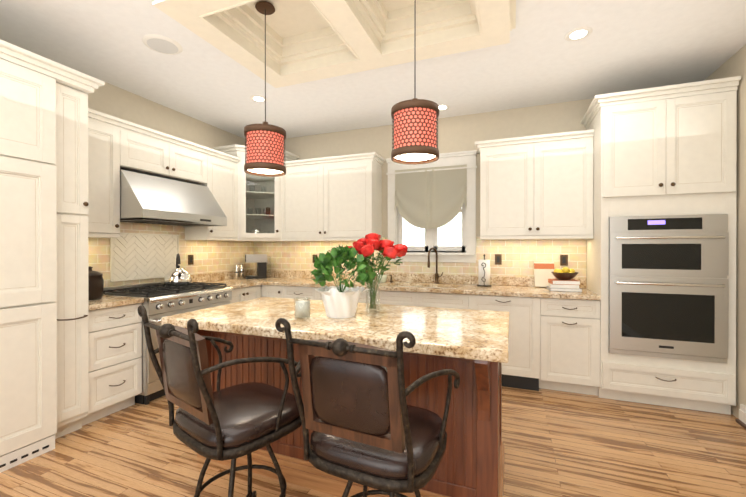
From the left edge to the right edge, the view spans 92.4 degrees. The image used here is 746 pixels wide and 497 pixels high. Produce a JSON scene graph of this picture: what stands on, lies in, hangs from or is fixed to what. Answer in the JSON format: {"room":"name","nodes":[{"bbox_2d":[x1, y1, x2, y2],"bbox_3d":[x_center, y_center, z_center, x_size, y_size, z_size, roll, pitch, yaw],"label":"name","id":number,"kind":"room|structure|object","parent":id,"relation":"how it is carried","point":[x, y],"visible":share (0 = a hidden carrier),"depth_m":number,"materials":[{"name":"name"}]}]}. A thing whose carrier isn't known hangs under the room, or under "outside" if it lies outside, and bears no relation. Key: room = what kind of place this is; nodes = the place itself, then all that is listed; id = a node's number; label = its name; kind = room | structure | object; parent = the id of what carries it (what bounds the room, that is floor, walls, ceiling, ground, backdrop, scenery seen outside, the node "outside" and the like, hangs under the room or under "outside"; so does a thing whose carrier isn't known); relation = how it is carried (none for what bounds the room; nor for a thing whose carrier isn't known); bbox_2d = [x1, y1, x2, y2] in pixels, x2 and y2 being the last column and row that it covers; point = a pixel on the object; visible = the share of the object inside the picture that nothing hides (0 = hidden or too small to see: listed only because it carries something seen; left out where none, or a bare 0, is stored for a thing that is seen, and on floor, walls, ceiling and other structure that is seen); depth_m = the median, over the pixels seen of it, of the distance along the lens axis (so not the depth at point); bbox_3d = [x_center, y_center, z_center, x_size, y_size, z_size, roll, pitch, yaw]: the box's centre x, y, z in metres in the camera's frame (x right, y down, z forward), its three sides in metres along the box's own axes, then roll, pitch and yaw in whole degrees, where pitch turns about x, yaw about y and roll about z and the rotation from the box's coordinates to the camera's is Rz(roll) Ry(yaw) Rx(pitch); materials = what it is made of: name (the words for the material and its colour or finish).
{"room":"kitchen","nodes":[
{"label":"kitchen","id":0,"kind":"room"},
{"bbox_2d":[88,82,246,148],"bbox_3d":[-2.938,-0.107,2.357,0.100,2.890,6.300,0,0,21],"label":"wall","id":1,"kind":"structure","parent":0,"point":[113,100],"depth_m":3.82,"materials":[{"name":"beige paint"}]},
{"bbox_2d":[92,111,123,234],"bbox_3d":[-2.449,-0.610,2.993,0.350,0.973,0.420,0,0,21],"label":"upper cabinet","id":2,"kind":"object","parent":1,"relation":"attached to","point":[107,134],"depth_m":3.03,"materials":[{"name":"white wood"}]},
{"bbox_2d":[124,123,175,170],"bbox_3d":[-2.275,-0.912,3.440,0.350,0.372,0.541,0,0,21],"label":"upper cabinet","id":3,"kind":"object","parent":1,"relation":"attached to","point":[150,148],"depth_m":3.37,"materials":[{"name":"white wood"}]},
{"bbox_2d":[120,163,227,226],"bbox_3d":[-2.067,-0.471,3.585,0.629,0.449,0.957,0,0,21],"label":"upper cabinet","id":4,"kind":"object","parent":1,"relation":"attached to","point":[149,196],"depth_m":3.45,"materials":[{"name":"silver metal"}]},
{"bbox_2d":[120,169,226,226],"bbox_3d":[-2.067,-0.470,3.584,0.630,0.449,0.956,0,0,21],"label":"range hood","id":5,"kind":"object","parent":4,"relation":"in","point":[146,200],"depth_m":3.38,"materials":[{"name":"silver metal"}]},
{"bbox_2d":[176,139,207,178],"bbox_3d":[-2.123,-0.913,3.830,0.350,0.372,0.542,0,0,21],"label":"upper cabinet","id":6,"kind":"object","parent":1,"relation":"attached to","point":[191,159],"depth_m":3.82,"materials":[{"name":"white wood"}]},
{"bbox_2d":[184,151,239,238],"bbox_3d":[-1.927,-0.614,4.308,0.371,0.973,0.490,0,0,21],"label":"upper cabinet","id":7,"kind":"object","parent":1,"relation":"attached to","point":[222,168],"depth_m":4.30,"materials":[{"name":"white wood"}]},
{"bbox_2d":[191,271,255,282],"bbox_3d":[-2.208,0.363,4.065,0.020,0.100,2.587,0,0,21],"label":"backsplash","id":8,"kind":"structure","parent":1,"relation":"attached to","point":[211,275],"depth_m":4.59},
{"bbox_2d":[212,279,259,286],"bbox_3d":[-1.783,0.432,4.293,0.648,0.040,0.557,0,0,21],"label":"countertop","id":9,"kind":"structure","parent":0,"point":[215,282],"depth_m":4.34,"materials":[{"name":"beige stone"}]},
{"bbox_2d":[240,155,279,234],"bbox_3d":[-1.440,-0.676,4.568,0.347,0.962,0.347,0,0,21],"label":"upper cabinet","id":10,"kind":"object","parent":0,"relation":"attached to","point":[259,195],"depth_m":4.76,"materials":[{"name":"white wood"}]},
{"bbox_2d":[0,386,745,496],"bbox_3d":[-0.467,1.380,1.403,5.400,0.080,6.500,0,0,21],"label":"floor","id":11,"kind":"structure","parent":0,"point":[556,443],"depth_m":2.29,"materials":[{"name":"brown wood"}]},
{"bbox_2d":[0,47,71,472],"bbox_3d":[-2.601,0.082,2.108,0.703,2.511,0.996,0,0,21],"label":"tall cabinet","id":12,"kind":"object","parent":11,"relation":"on","point":[36,99],"depth_m":2.29,"materials":[{"name":"beige wood"}]},
{"bbox_2d":[72,79,91,431],"bbox_3d":[-2.430,0.081,2.639,0.638,2.511,0.230,0,0,21],"label":"tall cabinet","id":13,"kind":"object","parent":11,"relation":"on","point":[81,114],"depth_m":2.59,"materials":[{"name":"beige wood"}]},
{"bbox_2d":[92,303,139,421],"bbox_3d":[-2.323,0.896,2.948,0.620,0.880,0.420,0,0,21],"label":"base cabinet","id":14,"kind":"object","parent":11,"relation":"on","point":[115,330],"depth_m":2.84,"materials":[{"name":"beige wood"}]},
{"bbox_2d":[92,295,143,310],"bbox_3d":[-2.308,0.436,2.940,0.648,0.040,0.416,0,0,21],"label":"countertop","id":15,"kind":"structure","parent":14,"relation":"on","point":[106,300],"depth_m":2.88,"materials":[{"name":"beige stone"}]},
{"bbox_2d":[88,266,103,299],"bbox_3d":[-2.378,0.280,2.895,0.285,0.270,0.275,0,0,21],"label":"canister set","id":16,"kind":"object","parent":15,"relation":"on","point":[95,285],"visible":0.27,"depth_m":2.88,"materials":[{"name":"brown"}]},
{"bbox_2d":[140,287,239,404],"bbox_3d":[-2.023,0.887,3.605,0.696,0.894,1.020,0,0,21],"label":"range","id":17,"kind":"object","parent":11,"relation":"on","point":[151,388],"depth_m":3.13,"materials":[{"name":"silver metal"}]},
{"bbox_2d":[104,283,211,298],"bbox_3d":[-2.027,0.413,3.571,0.580,0.006,0.905,0,0,21],"label":"cooktop","id":18,"kind":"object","parent":17,"relation":"on","point":[145,292],"depth_m":3.34,"materials":[{"name":"black metal"}]},
{"bbox_2d":[164,253,191,285],"bbox_3d":[-2.034,0.216,3.756,0.298,0.330,0.265,0,0,21],"label":"kettle","id":19,"kind":"object","parent":18,"relation":"on","point":[177,276],"visible":1,"depth_m":3.67,"materials":[{"name":"silver metal"}]},
{"bbox_2d":[138,305,301,496],"bbox_3d":[-0.618,0.784,1.541,0.641,1.100,0.648,0,0,21],"label":"bar stool","id":20,"kind":"object","parent":11,"relation":"on","point":[233,422],"visible":0.92,"depth_m":1.42,"materials":[{"name":"leather"}]},
{"bbox_2d":[240,287,255,301],"bbox_3d":[-1.797,0.892,4.304,0.620,0.880,0.568,0,0,21],"label":"base cabinet","id":21,"kind":"object","parent":11,"relation":"on","point":[246,293],"depth_m":4.24,"materials":[{"name":"beige wood"}]},
{"bbox_2d":[268,287,283,297],"bbox_3d":[-1.132,0.891,4.703,0.289,0.880,0.622,0,0,21],"label":"base cabinet","id":22,"kind":"object","parent":11,"relation":"on","point":[277,292],"depth_m":4.40,"materials":[{"name":"beige wood"}]},
{"bbox_2d":[284,287,315,299],"bbox_3d":[-0.807,0.891,4.577,0.532,0.880,0.622,0,0,21],"label":"base cabinet","id":23,"kind":"object","parent":11,"relation":"on","point":[289,292],"depth_m":4.27,"materials":[{"name":"beige wood"}]},
{"bbox_2d":[316,287,375,303],"bbox_3d":[-0.209,0.892,4.345,0.751,0.880,0.622,0,0,21],"label":"base cabinet","id":24,"kind":"object","parent":11,"relation":"on","point":[362,299],"depth_m":3.99,"materials":[{"name":"beige wood"}]},
{"bbox_2d":[197,329,503,496],"bbox_3d":[-0.177,0.897,2.203,1.840,0.884,0.875,0,0,21],"label":"kitchen island","id":25,"kind":"object","parent":11,"relation":"on","point":[471,464],"depth_m":1.77,"materials":[{"name":"wood"}]},
{"bbox_2d":[161,297,508,364],"bbox_3d":[-0.187,0.428,2.192,1.910,0.050,0.940,0,0,21],"label":"island countertop","id":26,"kind":"structure","parent":25,"relation":"on","point":[463,334],"depth_m":1.90,"materials":[{"name":"beige stone"}]},
{"bbox_2d":[294,297,310,318],"bbox_3d":[-0.409,0.344,2.075,0.092,0.115,0.092,0,0,21],"label":"candle jar","id":27,"kind":"object","parent":26,"relation":"on","point":[302,309],"visible":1,"depth_m":2.04,"materials":[{"name":"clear glass"}]},
{"bbox_2d":[311,233,407,317],"bbox_3d":[-0.095,0.152,2.193,0.556,0.500,0.549,0,0,21],"label":"flower arrangement","id":28,"kind":"object","parent":26,"relation":"on","point":[341,301],"visible":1,"depth_m":2.10,"materials":[{"name":"green plant"}]},
{"bbox_2d":[275,318,459,496],"bbox_3d":[0.013,0.785,1.353,0.580,1.100,0.576,0,0,21],"label":"bar stool","id":29,"kind":"object","parent":11,"relation":"on","point":[365,422],"visible":1,"depth_m":1.18,"materials":[{"name":"leather"}]},
{"bbox_2d":[376,283,423,306],"bbox_3d":[0.357,0.892,4.125,0.586,0.880,0.622,0,0,21],"label":"base cabinet","id":30,"kind":"object","parent":11,"relation":"on","point":[409,298],"depth_m":3.83,"materials":[{"name":"beige wood"}]},
{"bbox_2d":[424,291,475,309],"bbox_3d":[0.820,0.893,3.945,0.653,0.880,0.622,0,0,21],"label":"base cabinet","id":31,"kind":"object","parent":11,"relation":"on","point":[442,301],"depth_m":3.63,"materials":[{"name":"beige wood"}]},
{"bbox_2d":[476,295,547,390],"bbox_3d":[1.366,0.893,3.734,0.773,0.880,0.622,0,0,21],"label":"base cabinet","id":32,"kind":"object","parent":11,"relation":"on","point":[526,368],"depth_m":3.38,"materials":[{"name":"beige wood"}]},
{"bbox_2d":[548,299,603,397],"bbox_3d":[1.861,0.894,3.541,0.546,0.880,0.622,0,0,21],"label":"base cabinet","id":33,"kind":"object","parent":11,"relation":"on","point":[575,326],"depth_m":3.24,"materials":[{"name":"beige wood"}]},
{"bbox_2d":[248,275,599,298],"bbox_3d":[0.121,0.432,4.201,4.266,0.040,0.649,0,0,21],"label":"countertop","id":34,"kind":"structure","parent":33,"relation":"on","point":[271,281],"depth_m":3.70,"materials":[{"name":"beige stone"}]},
{"bbox_2d":[235,264,240,278],"bbox_3d":[-1.828,0.312,4.803,0.047,0.197,0.046,0,0,21],"label":"salt","id":35,"kind":"object","parent":34,"relation":"on","point":[237,271],"depth_m":4.79,"materials":[{"name":"silver metal"}]},
{"bbox_2d":[241,264,242,278],"bbox_3d":[-1.796,0.311,4.887,0.047,0.197,0.046,0,0,21],"label":"salt","id":36,"kind":"object","parent":34,"relation":"on","point":[241,264],"depth_m":4.87,"materials":[{"name":"silver metal"}]},
{"bbox_2d":[245,254,270,278],"bbox_3d":[-1.592,0.245,4.945,0.327,0.330,0.210,0,0,-24],"label":"coffee maker","id":37,"kind":"object","parent":34,"relation":"on","point":[260,260],"visible":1,"depth_m":4.86,"materials":[{"name":"black plastic"}]},
{"bbox_2d":[390,247,442,283],"bbox_3d":[0.489,0.199,4.221,0.658,0.425,0.205,0,0,21],"label":"sink","id":38,"kind":"object","parent":34,"relation":"in","point":[428,263],"depth_m":4.19,"materials":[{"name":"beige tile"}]},
{"bbox_2d":[477,254,490,286],"bbox_3d":[1.226,0.238,3.937,0.150,0.349,0.154,0,0,21],"label":"paper towel holder","id":39,"kind":"object","parent":34,"relation":"on","point":[484,272],"visible":1,"depth_m":3.89,"materials":[{"name":"paper"}]},
{"bbox_2d":[533,262,581,291],"bbox_3d":[1.864,0.277,3.644,0.403,0.272,0.416,0,0,21],"label":"books","id":40,"kind":"object","parent":34,"relation":"on","point":[546,274],"visible":1,"depth_m":3.53,"materials":[{"name":"grey paper"}]},
{"bbox_2d":[592,215,731,362],"bbox_3d":[2.538,0.315,3.262,0.794,1.181,0.650,0,0,21],"label":"wall oven","id":41,"kind":"object","parent":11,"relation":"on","point":[664,285],"depth_m":2.94,"materials":[{"name":"silver metal"}]},
{"bbox_2d":[600,351,735,414],"bbox_3d":[2.536,1.120,3.261,0.888,0.429,0.658,0,0,21],"label":"base cabinet","id":42,"kind":"object","parent":11,"relation":"on","point":[707,385],"depth_m":2.96,"materials":[{"name":"beige wood"}]},
{"bbox_2d":[0,0,745,138],"bbox_3d":[-0.467,-1.625,1.395,5.400,0.150,6.500,0,0,21],"label":"ceiling","id":43,"kind":"structure","parent":0,"point":[624,45],"depth_m":3.00,"materials":[{"name":"paint"}]},
{"bbox_2d":[142,34,182,54],"bbox_3d":[-1.603,-1.545,2.726,0.270,0.016,0.270,0,0,21],"label":"ceiling speaker","id":44,"kind":"object","parent":43,"relation":"attached to","point":[162,44],"visible":0.94,"depth_m":2.70,"materials":[{"name":"white plastic"}]},
{"bbox_2d":[250,95,267,101],"bbox_3d":[-1.188,-1.553,3.712,0.178,0.006,0.178,0,0,21],"label":"recessed light","id":45,"kind":"object","parent":43,"relation":"in","point":[257,98],"visible":0.92,"depth_m":3.70,"materials":[{"name":"white"}]},
{"bbox_2d":[152,0,515,87],"bbox_3d":[-0.170,-1.597,2.271,2.010,0.371,1.240,0,0,21],"label":"ceiling","id":46,"kind":"structure","parent":43,"relation":"attached to","point":[310,40],"depth_m":2.48,"materials":[{"name":"beige wood"}]},
{"bbox_2d":[244,1,285,176],"bbox_3d":[-0.736,-1.090,2.444,0.277,1.144,0.277,0,0,21],"label":"pendant light","id":47,"kind":"object","parent":46,"relation":"hanging from","point":[264,149],"visible":1,"depth_m":2.35,"materials":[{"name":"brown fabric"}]},
{"bbox_2d":[391,0,438,164],"bbox_3d":[0.243,-1.089,2.064,0.277,1.144,0.277,0,0,21],"label":"pendant light","id":48,"kind":"object","parent":46,"relation":"hanging from","point":[415,130],"visible":1,"depth_m":1.96,"materials":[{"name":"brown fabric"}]},
{"bbox_2d":[439,104,449,110],"bbox_3d":[0.758,-1.554,3.944,0.178,0.006,0.178,0,0,21],"label":"recessed light","id":49,"kind":"object","parent":43,"relation":"in","point":[442,107],"visible":0.73,"depth_m":3.94,"materials":[{"name":"white"}]},
{"bbox_2d":[565,27,592,40],"bbox_3d":[1.487,-1.550,2.588,0.178,0.006,0.178,0,0,21],"label":"recessed light","id":50,"kind":"object","parent":43,"relation":"in","point":[579,33],"visible":1,"depth_m":2.58,"materials":[{"name":"white"}]},
{"bbox_2d":[284,99,592,278],"bbox_3d":[0.694,-0.113,4.391,5.400,2.890,0.120,0,0,21],"label":"wall","id":51,"kind":"structure","parent":0,"point":[461,133],"depth_m":4.18,"materials":[{"name":"beige paint"}]},
{"bbox_2d":[276,159,327,238],"bbox_3d":[-0.834,-0.615,4.719,0.711,0.973,0.370,0,0,21],"label":"upper cabinet","id":52,"kind":"object","parent":51,"relation":"attached to","point":[304,186],"depth_m":4.57,"materials":[{"name":"white wood"}]},
{"bbox_2d":[328,155,383,238],"bbox_3d":[-0.286,-0.614,4.506,0.712,0.973,0.370,0,0,21],"label":"upper cabinet","id":53,"kind":"object","parent":51,"relation":"attached to","point":[354,181],"depth_m":4.34,"materials":[{"name":"white wood"}]},
{"bbox_2d":[256,271,587,286],"bbox_3d":[0.245,0.361,4.490,4.246,0.100,0.020,0,0,21],"label":"backsplash","id":54,"kind":"structure","parent":51,"relation":"attached to","point":[504,280],"depth_m":4.25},
{"bbox_2d":[386,150,476,262],"bbox_3d":[0.700,-0.480,4.350,1.100,1.285,0.190,0,0,21],"label":"window","id":55,"kind":"structure","parent":51,"relation":"in","point":[457,232],"depth_m":4.30,"materials":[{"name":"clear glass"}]},
{"bbox_2d":[394,164,466,228],"bbox_3d":[0.674,-0.605,4.282,0.870,0.735,0.076,0,0,21],"label":"window shade","id":56,"kind":"object","parent":55,"relation":"attached to","point":[426,199],"visible":1,"depth_m":4.27,"materials":[{"name":"fabric"}]},
{"bbox_2d":[480,131,595,238],"bbox_3d":[1.681,-0.612,3.754,1.038,0.973,0.348,0,0,21],"label":"upper cabinet","id":57,"kind":"object","parent":51,"relation":"attached to","point":[540,187],"depth_m":3.57,"materials":[{"name":"beige wood"}]},
{"bbox_2d":[588,79,739,222],"bbox_3d":[2.535,-0.789,3.253,0.888,1.027,0.664,0,0,21],"label":"upper cabinet","id":58,"kind":"object","parent":51,"relation":"attached to","point":[638,189],"depth_m":2.95,"materials":[{"name":"beige wood"}]},
{"bbox_2d":[704,45,745,418],"bbox_3d":[2.003,-0.102,0.440,0.100,2.890,6.300,0,0,21],"label":"wall","id":59,"kind":"structure","parent":0,"point":[734,65],"depth_m":2.78,"materials":[{"name":"beige paint"}]},
{"bbox_2d":[735,404,745,428],"bbox_3d":[1.809,1.274,0.144,0.045,0.140,5.600,0,0,21],"label":"baseboard","id":60,"kind":"structure","parent":59,"relation":"attached to","point":[741,420],"depth_m":2.71,"materials":[{"name":"white wood"}]}
]}

